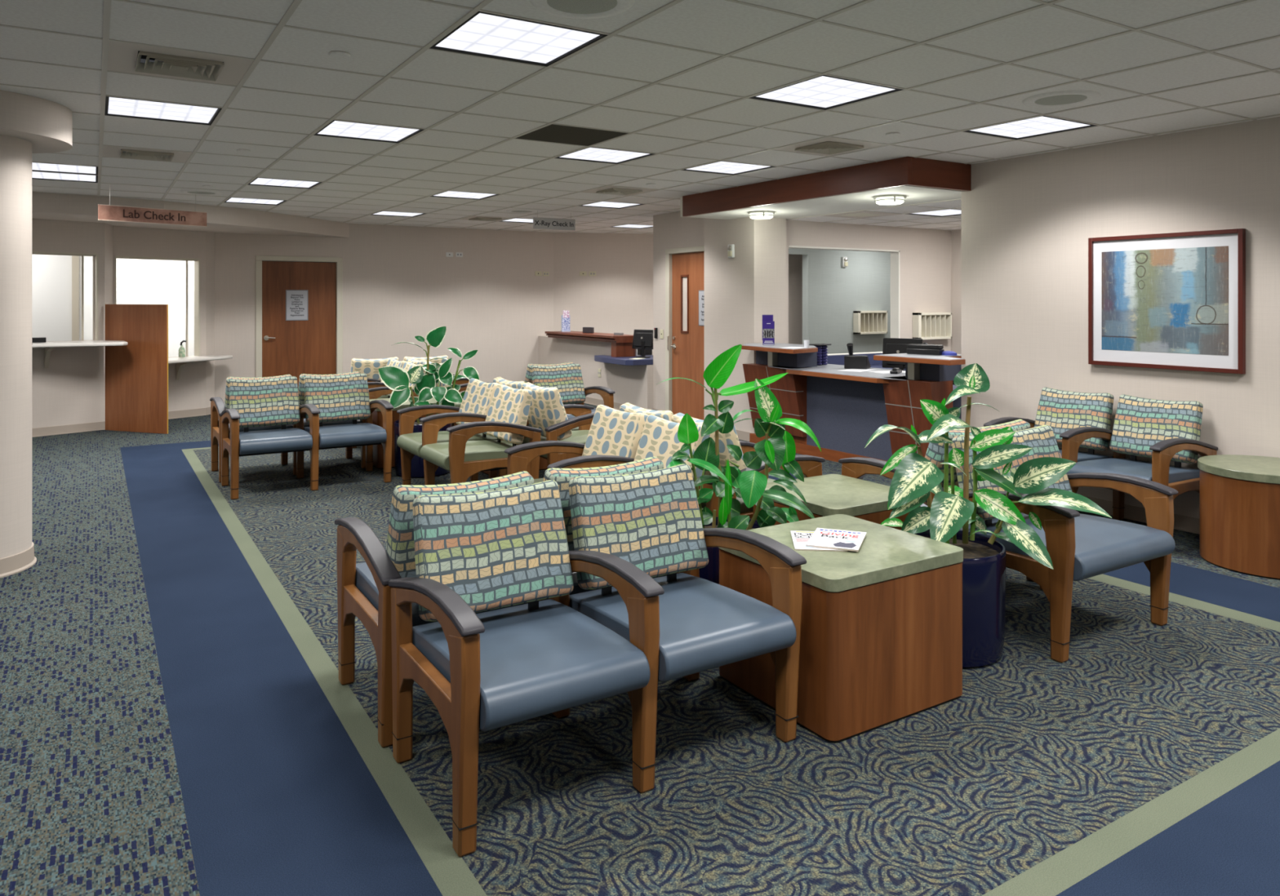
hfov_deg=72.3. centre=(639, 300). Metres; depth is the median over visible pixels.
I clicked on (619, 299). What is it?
wall
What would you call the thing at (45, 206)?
wall
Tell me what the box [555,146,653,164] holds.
ceiling light
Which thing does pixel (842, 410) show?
reception desk
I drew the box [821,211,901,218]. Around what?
ceiling vent
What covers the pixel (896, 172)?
trim
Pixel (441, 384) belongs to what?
cushion
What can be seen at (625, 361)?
countertop
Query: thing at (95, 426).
baseboard
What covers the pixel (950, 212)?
ceiling light
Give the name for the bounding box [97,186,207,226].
hanging sign
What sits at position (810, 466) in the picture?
chair
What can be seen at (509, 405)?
cushion
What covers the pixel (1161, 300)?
artwork
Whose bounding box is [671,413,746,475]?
cushion
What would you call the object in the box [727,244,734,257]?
fire alarm strobe
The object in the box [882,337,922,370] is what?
computer monitor
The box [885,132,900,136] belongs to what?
cap
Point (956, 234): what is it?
wall
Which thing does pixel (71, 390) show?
wall
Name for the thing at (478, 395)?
cushion
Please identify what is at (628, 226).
ceiling light
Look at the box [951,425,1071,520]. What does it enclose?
cushion
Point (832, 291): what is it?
wall
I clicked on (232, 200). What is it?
ceiling light
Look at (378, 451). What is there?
table
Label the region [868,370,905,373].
paper sheet
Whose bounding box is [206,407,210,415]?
baseboard
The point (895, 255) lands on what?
trim
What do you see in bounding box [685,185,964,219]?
ceiling
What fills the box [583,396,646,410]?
baseboard
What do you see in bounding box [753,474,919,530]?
table
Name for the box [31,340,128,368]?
countertop
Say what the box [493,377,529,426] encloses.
cushion
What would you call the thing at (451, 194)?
ceiling light
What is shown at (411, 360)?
cushion
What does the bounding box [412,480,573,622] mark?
cushion
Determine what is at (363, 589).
chair
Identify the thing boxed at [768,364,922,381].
countertop
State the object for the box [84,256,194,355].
wall
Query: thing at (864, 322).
rack
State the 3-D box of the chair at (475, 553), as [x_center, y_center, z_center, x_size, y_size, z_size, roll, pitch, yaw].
[-0.134,1.105,3.011,1.256,0.890,0.733,0,0,-32]
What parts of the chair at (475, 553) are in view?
leg, rail, arm rail, leg, seat, leg, arm rail, rail, leg, seat, leg, arm rail, rail, leg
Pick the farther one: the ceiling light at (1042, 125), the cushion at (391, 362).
the cushion at (391, 362)
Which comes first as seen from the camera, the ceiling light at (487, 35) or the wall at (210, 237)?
the ceiling light at (487, 35)
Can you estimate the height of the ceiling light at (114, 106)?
0.064 m
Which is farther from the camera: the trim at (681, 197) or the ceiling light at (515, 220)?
the ceiling light at (515, 220)
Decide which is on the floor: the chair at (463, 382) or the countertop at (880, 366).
the chair at (463, 382)
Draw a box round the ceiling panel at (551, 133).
[515,124,628,146]
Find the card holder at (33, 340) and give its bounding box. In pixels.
[31,337,46,342]
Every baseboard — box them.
[31,421,105,437]
[168,408,206,419]
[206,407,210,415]
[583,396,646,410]
[1082,495,1199,534]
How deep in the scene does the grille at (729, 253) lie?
9.81 m
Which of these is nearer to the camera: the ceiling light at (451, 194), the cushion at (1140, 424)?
the cushion at (1140, 424)
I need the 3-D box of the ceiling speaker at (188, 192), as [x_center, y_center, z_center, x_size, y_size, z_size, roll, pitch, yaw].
[-4.611,-1.128,9.203,0.400,0.012,0.400,0,0,-32]
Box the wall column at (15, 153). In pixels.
[0,134,31,559]
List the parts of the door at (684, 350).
strike plate, handle, glass frame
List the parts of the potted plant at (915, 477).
stem, stem, stem, planter, stem, stem, stem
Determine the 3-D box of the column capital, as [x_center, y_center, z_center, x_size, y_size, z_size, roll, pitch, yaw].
[-3.852,-1.029,5.022,1.000,0.208,1.000,0,0,-32]
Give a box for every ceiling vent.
[102,145,191,162]
[106,40,253,85]
[459,216,511,221]
[582,186,657,195]
[774,137,884,155]
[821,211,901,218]
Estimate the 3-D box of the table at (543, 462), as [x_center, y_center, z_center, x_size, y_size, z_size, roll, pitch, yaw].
[-1.218,1.262,8.139,0.650,0.577,0.660,0,0,-32]
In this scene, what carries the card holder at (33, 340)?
on the countertop at (48, 347)
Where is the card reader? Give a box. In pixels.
[653,328,657,338]
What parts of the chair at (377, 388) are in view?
arm rail, arm rail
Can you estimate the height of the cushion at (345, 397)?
0.410 m
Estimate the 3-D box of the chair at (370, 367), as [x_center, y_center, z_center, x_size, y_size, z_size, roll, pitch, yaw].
[-2.922,1.105,10.408,1.256,0.890,0.733,0,0,-32]
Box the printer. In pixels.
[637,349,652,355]
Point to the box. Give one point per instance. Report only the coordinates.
(585, 330)
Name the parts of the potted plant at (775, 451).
stem, stem, stem, stem, planter, stem, stem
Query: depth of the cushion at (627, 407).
5.37 m
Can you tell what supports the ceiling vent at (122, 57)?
in the ceiling at (722, 27)
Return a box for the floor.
[0,403,1279,895]
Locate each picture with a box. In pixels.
[833,542,856,548]
[1088,228,1245,373]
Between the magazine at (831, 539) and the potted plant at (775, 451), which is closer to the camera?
the magazine at (831, 539)
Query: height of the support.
0.720 m
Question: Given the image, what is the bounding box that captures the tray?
[613,333,623,335]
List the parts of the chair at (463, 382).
seat, arm rail, arm rail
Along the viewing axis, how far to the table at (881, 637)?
3.23 m
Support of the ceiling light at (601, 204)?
attached to the ceiling at (722, 27)
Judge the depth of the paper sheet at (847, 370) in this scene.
8.45 m
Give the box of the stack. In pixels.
[808,343,831,365]
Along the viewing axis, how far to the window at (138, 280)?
11.42 m
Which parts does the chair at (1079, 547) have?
arm rail, rail, leg, seat, arm rail, rail, leg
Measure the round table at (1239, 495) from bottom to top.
0.580 m
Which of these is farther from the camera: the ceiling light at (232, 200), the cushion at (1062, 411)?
the ceiling light at (232, 200)
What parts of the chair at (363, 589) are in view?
leg, arm rail, rail, leg, seat, seat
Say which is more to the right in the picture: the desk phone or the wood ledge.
the desk phone
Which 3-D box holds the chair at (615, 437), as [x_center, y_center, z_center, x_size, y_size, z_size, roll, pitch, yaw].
[-0.195,1.105,4.929,0.733,0.890,1.246,0,0,-32]
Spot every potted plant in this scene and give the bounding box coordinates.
[378,326,479,478]
[658,344,821,584]
[864,363,1111,667]
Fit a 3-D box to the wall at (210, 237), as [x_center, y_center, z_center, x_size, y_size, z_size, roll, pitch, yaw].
[-5.891,0.208,11.886,0.120,2.684,0.192,0,0,7]
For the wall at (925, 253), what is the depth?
11.00 m
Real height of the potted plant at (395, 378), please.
1.315 m
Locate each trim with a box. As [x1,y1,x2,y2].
[0,0,1279,234]
[680,196,718,219]
[682,156,911,217]
[786,199,961,229]
[788,245,900,355]
[910,156,971,191]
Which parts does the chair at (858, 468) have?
leg, arm rail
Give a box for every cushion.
[224,374,291,423]
[229,376,300,428]
[297,371,359,418]
[304,373,370,422]
[350,356,399,380]
[380,358,404,395]
[386,471,533,577]
[402,361,425,396]
[403,355,448,364]
[406,357,426,364]
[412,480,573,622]
[422,360,452,387]
[456,377,498,433]
[483,383,532,444]
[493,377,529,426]
[521,382,572,440]
[524,362,574,383]
[531,364,586,404]
[542,456,663,551]
[568,463,708,589]
[582,404,648,458]
[619,402,673,421]
[634,415,708,476]
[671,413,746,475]
[923,419,1030,506]
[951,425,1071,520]
[1034,387,1113,450]
[1109,394,1203,464]
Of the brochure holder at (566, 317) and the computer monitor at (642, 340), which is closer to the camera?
the computer monitor at (642, 340)
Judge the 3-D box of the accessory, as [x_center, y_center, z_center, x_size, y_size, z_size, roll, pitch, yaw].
[2.370,0.653,8.103,0.070,0.050,0.200,0,0,29]
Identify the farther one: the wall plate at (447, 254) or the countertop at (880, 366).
the wall plate at (447, 254)
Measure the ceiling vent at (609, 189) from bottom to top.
0.073 m
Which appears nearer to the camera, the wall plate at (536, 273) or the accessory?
the accessory
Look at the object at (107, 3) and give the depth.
4.92 m
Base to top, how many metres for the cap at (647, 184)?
0.012 m
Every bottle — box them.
[178,340,186,357]
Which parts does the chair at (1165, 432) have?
arm rail, leg, seat, arm rail, leg, seat, leg, arm rail, rail, leg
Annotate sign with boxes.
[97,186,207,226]
[533,210,575,230]
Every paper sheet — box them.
[778,346,807,348]
[840,368,875,372]
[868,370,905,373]
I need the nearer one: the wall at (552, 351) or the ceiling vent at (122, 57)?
the ceiling vent at (122, 57)
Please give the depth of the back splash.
10.36 m
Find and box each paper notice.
[285,289,308,320]
[698,290,704,325]
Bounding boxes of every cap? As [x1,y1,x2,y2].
[202,185,213,187]
[328,50,351,58]
[646,183,656,186]
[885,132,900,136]
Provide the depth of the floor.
2.97 m
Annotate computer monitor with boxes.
[631,329,653,358]
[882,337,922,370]
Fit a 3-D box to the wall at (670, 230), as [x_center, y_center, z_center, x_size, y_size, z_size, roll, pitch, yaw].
[0.636,0.208,11.128,0.140,2.684,1.510,0,0,-32]
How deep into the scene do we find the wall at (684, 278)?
11.16 m
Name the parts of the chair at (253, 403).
leg, rail, arm rail, leg, seat, leg, arm rail, seat frame, leg, seat, leg, arm rail, leg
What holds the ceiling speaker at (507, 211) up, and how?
attached to the ceiling at (722, 27)
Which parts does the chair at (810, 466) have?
seat, rail, arm rail, arm rail, leg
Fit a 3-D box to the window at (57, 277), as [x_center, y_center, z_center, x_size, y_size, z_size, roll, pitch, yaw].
[-7.194,-0.035,9.585,0.124,1.030,2.230,0,0,39]
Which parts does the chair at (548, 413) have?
leg, seat, leg, seat, arm rail, rail, arm rail, leg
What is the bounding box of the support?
[952,368,961,419]
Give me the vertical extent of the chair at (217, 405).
0.890 m
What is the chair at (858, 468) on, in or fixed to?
on the floor
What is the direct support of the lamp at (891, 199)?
attached to the ceiling at (860, 201)
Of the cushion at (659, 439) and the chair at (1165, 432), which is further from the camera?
the chair at (1165, 432)
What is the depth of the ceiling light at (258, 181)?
8.52 m
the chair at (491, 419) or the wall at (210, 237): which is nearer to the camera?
the chair at (491, 419)
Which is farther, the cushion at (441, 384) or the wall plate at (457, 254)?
the wall plate at (457, 254)
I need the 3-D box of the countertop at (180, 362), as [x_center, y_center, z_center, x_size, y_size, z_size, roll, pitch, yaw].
[-5.891,0.900,11.221,0.578,0.300,1.476,0,0,36]
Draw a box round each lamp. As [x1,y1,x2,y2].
[747,210,774,219]
[873,194,906,204]
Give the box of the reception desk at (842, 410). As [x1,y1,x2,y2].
[741,342,965,463]
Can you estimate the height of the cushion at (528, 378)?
0.410 m
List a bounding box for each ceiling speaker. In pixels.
[179,190,222,195]
[506,209,537,213]
[528,0,635,18]
[1022,90,1100,107]
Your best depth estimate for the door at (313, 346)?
12.58 m
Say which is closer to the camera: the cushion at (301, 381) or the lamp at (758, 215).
the cushion at (301, 381)
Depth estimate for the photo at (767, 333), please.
9.05 m
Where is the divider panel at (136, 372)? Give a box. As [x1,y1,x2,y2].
[105,304,168,434]
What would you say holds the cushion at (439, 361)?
on the chair at (370, 367)
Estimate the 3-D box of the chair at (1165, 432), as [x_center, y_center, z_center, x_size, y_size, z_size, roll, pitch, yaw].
[3.122,1.105,6.026,0.733,0.890,1.246,0,0,-32]
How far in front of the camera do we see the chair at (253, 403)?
7.35 m
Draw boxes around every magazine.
[790,530,847,551]
[805,528,866,551]
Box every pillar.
[704,217,786,433]
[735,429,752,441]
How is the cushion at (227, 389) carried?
on the chair at (217, 405)
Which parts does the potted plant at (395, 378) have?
stem, planter, stem, stem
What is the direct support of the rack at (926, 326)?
attached to the wall at (925, 253)
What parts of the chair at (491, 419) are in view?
leg, leg, arm rail, seat, arm rail, leg, seat, leg, arm rail, seat frame, rail, leg, leg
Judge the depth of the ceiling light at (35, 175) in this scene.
8.12 m
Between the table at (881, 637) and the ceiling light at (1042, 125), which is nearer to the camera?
the table at (881, 637)
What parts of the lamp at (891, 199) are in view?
lamp shade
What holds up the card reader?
attached to the wall at (670, 230)
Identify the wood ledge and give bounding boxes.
[545,331,635,357]
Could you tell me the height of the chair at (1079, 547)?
0.891 m
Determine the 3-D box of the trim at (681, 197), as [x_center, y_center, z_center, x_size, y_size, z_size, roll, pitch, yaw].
[0.729,-1.023,9.742,0.650,0.222,0.040,0,0,-32]
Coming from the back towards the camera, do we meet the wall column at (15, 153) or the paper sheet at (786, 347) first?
the paper sheet at (786, 347)
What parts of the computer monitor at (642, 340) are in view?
casing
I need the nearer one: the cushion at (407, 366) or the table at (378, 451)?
the table at (378, 451)
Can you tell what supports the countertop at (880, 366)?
on the support
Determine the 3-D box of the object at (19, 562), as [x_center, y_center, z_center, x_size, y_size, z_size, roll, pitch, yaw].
[-3.852,1.499,5.022,0.644,0.102,0.644,0,0,-32]
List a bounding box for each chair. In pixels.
[209,371,365,483]
[219,373,393,499]
[334,456,679,747]
[350,355,452,426]
[352,358,425,448]
[388,463,806,857]
[396,377,542,484]
[406,357,492,426]
[488,377,595,479]
[504,404,718,516]
[524,362,577,404]
[531,364,615,419]
[619,402,825,519]
[838,419,1034,582]
[933,425,1178,662]
[983,387,1217,519]
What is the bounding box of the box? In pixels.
[582,327,594,333]
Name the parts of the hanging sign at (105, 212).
edge trim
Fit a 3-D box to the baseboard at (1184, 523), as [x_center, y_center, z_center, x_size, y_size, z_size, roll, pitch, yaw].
[4.783,1.500,4.068,0.018,0.100,7.840,0,0,-32]
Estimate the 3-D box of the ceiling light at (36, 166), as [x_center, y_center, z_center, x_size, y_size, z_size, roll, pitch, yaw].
[-5.000,-1.162,7.522,0.596,0.064,0.596,0,0,-32]
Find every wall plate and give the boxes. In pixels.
[445,252,453,257]
[455,252,462,257]
[534,271,541,275]
[542,271,549,275]
[579,271,586,275]
[588,271,595,275]
[598,368,600,377]
[660,329,663,338]
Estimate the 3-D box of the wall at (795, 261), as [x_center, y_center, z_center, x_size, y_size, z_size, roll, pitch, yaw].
[1.324,0.320,12.330,2.500,2.460,0.120,0,0,-32]
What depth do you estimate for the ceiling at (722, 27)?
4.69 m
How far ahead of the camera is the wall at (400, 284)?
13.47 m
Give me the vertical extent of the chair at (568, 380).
0.890 m
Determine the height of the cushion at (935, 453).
0.411 m
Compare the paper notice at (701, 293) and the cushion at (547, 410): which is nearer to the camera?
the cushion at (547, 410)
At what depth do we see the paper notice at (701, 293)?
10.83 m
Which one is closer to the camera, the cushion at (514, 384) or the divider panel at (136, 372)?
the cushion at (514, 384)
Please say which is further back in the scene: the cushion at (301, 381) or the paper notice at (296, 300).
the paper notice at (296, 300)
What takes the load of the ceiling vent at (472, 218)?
in the ceiling at (722, 27)
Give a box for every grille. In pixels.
[727,251,732,256]
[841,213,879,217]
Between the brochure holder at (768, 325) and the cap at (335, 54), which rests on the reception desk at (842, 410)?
the brochure holder at (768, 325)
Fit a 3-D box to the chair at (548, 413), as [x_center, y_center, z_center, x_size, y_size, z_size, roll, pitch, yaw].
[-0.698,1.105,7.214,0.733,0.890,1.246,0,0,-32]
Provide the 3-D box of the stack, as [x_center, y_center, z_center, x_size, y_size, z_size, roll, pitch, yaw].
[1.870,0.566,9.103,0.230,0.220,0.120,0,0,-38]
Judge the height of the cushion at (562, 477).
0.410 m
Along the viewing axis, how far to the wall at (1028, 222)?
6.35 m
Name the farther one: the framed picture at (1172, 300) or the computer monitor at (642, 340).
the computer monitor at (642, 340)
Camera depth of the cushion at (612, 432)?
5.25 m
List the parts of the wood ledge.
post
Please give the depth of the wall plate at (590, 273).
14.84 m
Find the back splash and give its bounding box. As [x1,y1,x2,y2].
[826,353,882,365]
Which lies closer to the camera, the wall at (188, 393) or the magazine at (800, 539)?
the magazine at (800, 539)
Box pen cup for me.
[803,340,808,347]
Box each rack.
[853,311,887,334]
[912,312,951,339]
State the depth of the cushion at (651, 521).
3.32 m
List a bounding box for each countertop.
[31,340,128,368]
[168,355,232,380]
[594,355,653,365]
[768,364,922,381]
[870,364,961,370]
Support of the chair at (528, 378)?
on the floor
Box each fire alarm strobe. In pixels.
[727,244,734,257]
[841,257,848,267]
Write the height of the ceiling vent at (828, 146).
0.073 m
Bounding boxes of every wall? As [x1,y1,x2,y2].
[31,191,349,237]
[31,218,104,428]
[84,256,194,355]
[93,222,112,421]
[112,226,205,411]
[205,231,214,408]
[214,223,553,403]
[538,335,653,409]
[553,232,653,355]
[653,211,704,410]
[672,251,704,331]
[786,220,951,351]
[788,248,890,354]
[788,254,802,344]
[951,229,961,354]
[961,116,1279,518]
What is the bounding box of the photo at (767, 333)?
[763,328,774,337]
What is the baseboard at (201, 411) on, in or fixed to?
attached to the wall at (188, 393)
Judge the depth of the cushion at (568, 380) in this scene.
8.91 m
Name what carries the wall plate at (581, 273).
attached to the wall at (619, 299)
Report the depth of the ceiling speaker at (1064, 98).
4.89 m
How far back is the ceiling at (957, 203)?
9.84 m
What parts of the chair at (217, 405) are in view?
leg, arm rail, rail, leg, seat, leg, leg, seat, leg, leg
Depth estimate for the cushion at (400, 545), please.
3.12 m
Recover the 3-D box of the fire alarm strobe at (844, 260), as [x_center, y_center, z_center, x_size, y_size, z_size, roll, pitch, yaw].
[2.970,-0.550,12.658,0.090,0.150,0.063,0,0,-32]
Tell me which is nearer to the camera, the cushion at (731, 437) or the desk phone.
the cushion at (731, 437)
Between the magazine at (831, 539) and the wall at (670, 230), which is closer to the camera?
the magazine at (831, 539)
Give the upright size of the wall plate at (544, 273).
0.072 m
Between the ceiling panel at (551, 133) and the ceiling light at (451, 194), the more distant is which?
the ceiling light at (451, 194)
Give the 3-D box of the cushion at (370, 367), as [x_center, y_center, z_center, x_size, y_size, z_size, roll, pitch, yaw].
[-3.052,0.865,10.054,0.539,0.410,0.211,0,0,-32]
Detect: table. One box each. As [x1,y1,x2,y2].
[369,396,436,469]
[481,457,547,475]
[718,514,963,742]
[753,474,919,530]
[1197,454,1279,580]
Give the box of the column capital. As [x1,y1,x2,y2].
[0,90,72,153]
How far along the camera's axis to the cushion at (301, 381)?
7.82 m
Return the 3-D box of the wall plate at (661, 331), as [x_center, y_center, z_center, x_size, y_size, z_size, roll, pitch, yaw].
[0.286,0.450,11.547,0.008,0.120,0.075,0,0,-32]
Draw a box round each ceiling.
[0,0,1279,234]
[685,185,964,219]
[786,200,961,231]
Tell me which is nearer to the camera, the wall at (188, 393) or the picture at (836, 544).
the picture at (836, 544)
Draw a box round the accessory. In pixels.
[889,367,902,373]
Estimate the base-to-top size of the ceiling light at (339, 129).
0.064 m
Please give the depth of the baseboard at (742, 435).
9.68 m
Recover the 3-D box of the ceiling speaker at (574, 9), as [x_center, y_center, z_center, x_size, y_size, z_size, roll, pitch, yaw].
[-0.219,-1.128,3.315,0.400,0.012,0.400,0,0,-32]
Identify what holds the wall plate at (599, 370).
attached to the wall at (552, 351)
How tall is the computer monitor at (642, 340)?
0.383 m
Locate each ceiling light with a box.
[31,162,97,175]
[31,171,97,182]
[104,96,222,125]
[224,197,285,205]
[247,177,322,189]
[313,120,423,143]
[369,211,424,217]
[429,11,608,66]
[430,191,500,199]
[498,218,533,223]
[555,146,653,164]
[578,201,644,208]
[610,224,653,228]
[680,160,776,175]
[748,75,902,110]
[905,208,961,217]
[963,115,1096,140]
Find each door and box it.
[255,255,342,387]
[665,245,704,420]
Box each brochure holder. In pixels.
[561,310,570,332]
[762,315,774,345]
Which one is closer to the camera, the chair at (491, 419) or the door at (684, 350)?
the chair at (491, 419)
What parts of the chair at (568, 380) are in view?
seat, arm rail, leg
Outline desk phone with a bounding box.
[844,342,871,369]
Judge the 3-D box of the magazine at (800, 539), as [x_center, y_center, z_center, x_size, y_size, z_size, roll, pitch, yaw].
[0.722,0.970,3.526,0.211,0.006,0.267,0,0,6]
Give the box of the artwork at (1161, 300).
[1101,245,1228,355]
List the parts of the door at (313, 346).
handle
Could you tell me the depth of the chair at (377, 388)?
9.23 m
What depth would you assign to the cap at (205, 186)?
8.65 m
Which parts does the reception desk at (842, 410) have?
metal post, panel, metal post, blue cap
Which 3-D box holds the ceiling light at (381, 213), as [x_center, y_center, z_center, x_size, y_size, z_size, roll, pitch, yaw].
[-3.187,-1.162,11.529,0.596,0.064,0.596,0,0,-32]
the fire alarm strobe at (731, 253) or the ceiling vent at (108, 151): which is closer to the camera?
the ceiling vent at (108, 151)
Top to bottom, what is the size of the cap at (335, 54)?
0.012 m
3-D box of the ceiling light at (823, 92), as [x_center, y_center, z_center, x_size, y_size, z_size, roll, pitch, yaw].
[1.011,-1.162,4.801,0.596,0.064,0.596,0,0,-32]
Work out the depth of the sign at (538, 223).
11.24 m
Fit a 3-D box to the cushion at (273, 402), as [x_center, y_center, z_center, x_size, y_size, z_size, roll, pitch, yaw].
[-3.174,0.865,7.407,0.539,0.410,0.211,0,0,-32]
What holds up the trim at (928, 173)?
attached to the wall at (1028, 222)
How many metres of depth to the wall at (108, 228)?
10.59 m
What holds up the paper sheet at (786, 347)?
on the reception desk at (842, 410)
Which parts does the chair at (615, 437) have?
leg, seat, arm rail, arm rail, arm rail, leg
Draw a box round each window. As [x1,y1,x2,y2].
[31,251,97,342]
[114,255,199,357]
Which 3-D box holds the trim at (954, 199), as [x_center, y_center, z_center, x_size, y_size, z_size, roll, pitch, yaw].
[4.190,-0.909,8.672,3.074,0.008,4.896,0,0,-32]
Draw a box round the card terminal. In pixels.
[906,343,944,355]
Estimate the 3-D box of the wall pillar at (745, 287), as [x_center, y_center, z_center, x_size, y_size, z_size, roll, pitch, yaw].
[1.194,0.208,10.045,0.460,2.684,0.920,0,0,-32]
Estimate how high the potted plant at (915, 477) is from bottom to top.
1.266 m
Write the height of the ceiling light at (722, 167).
0.064 m

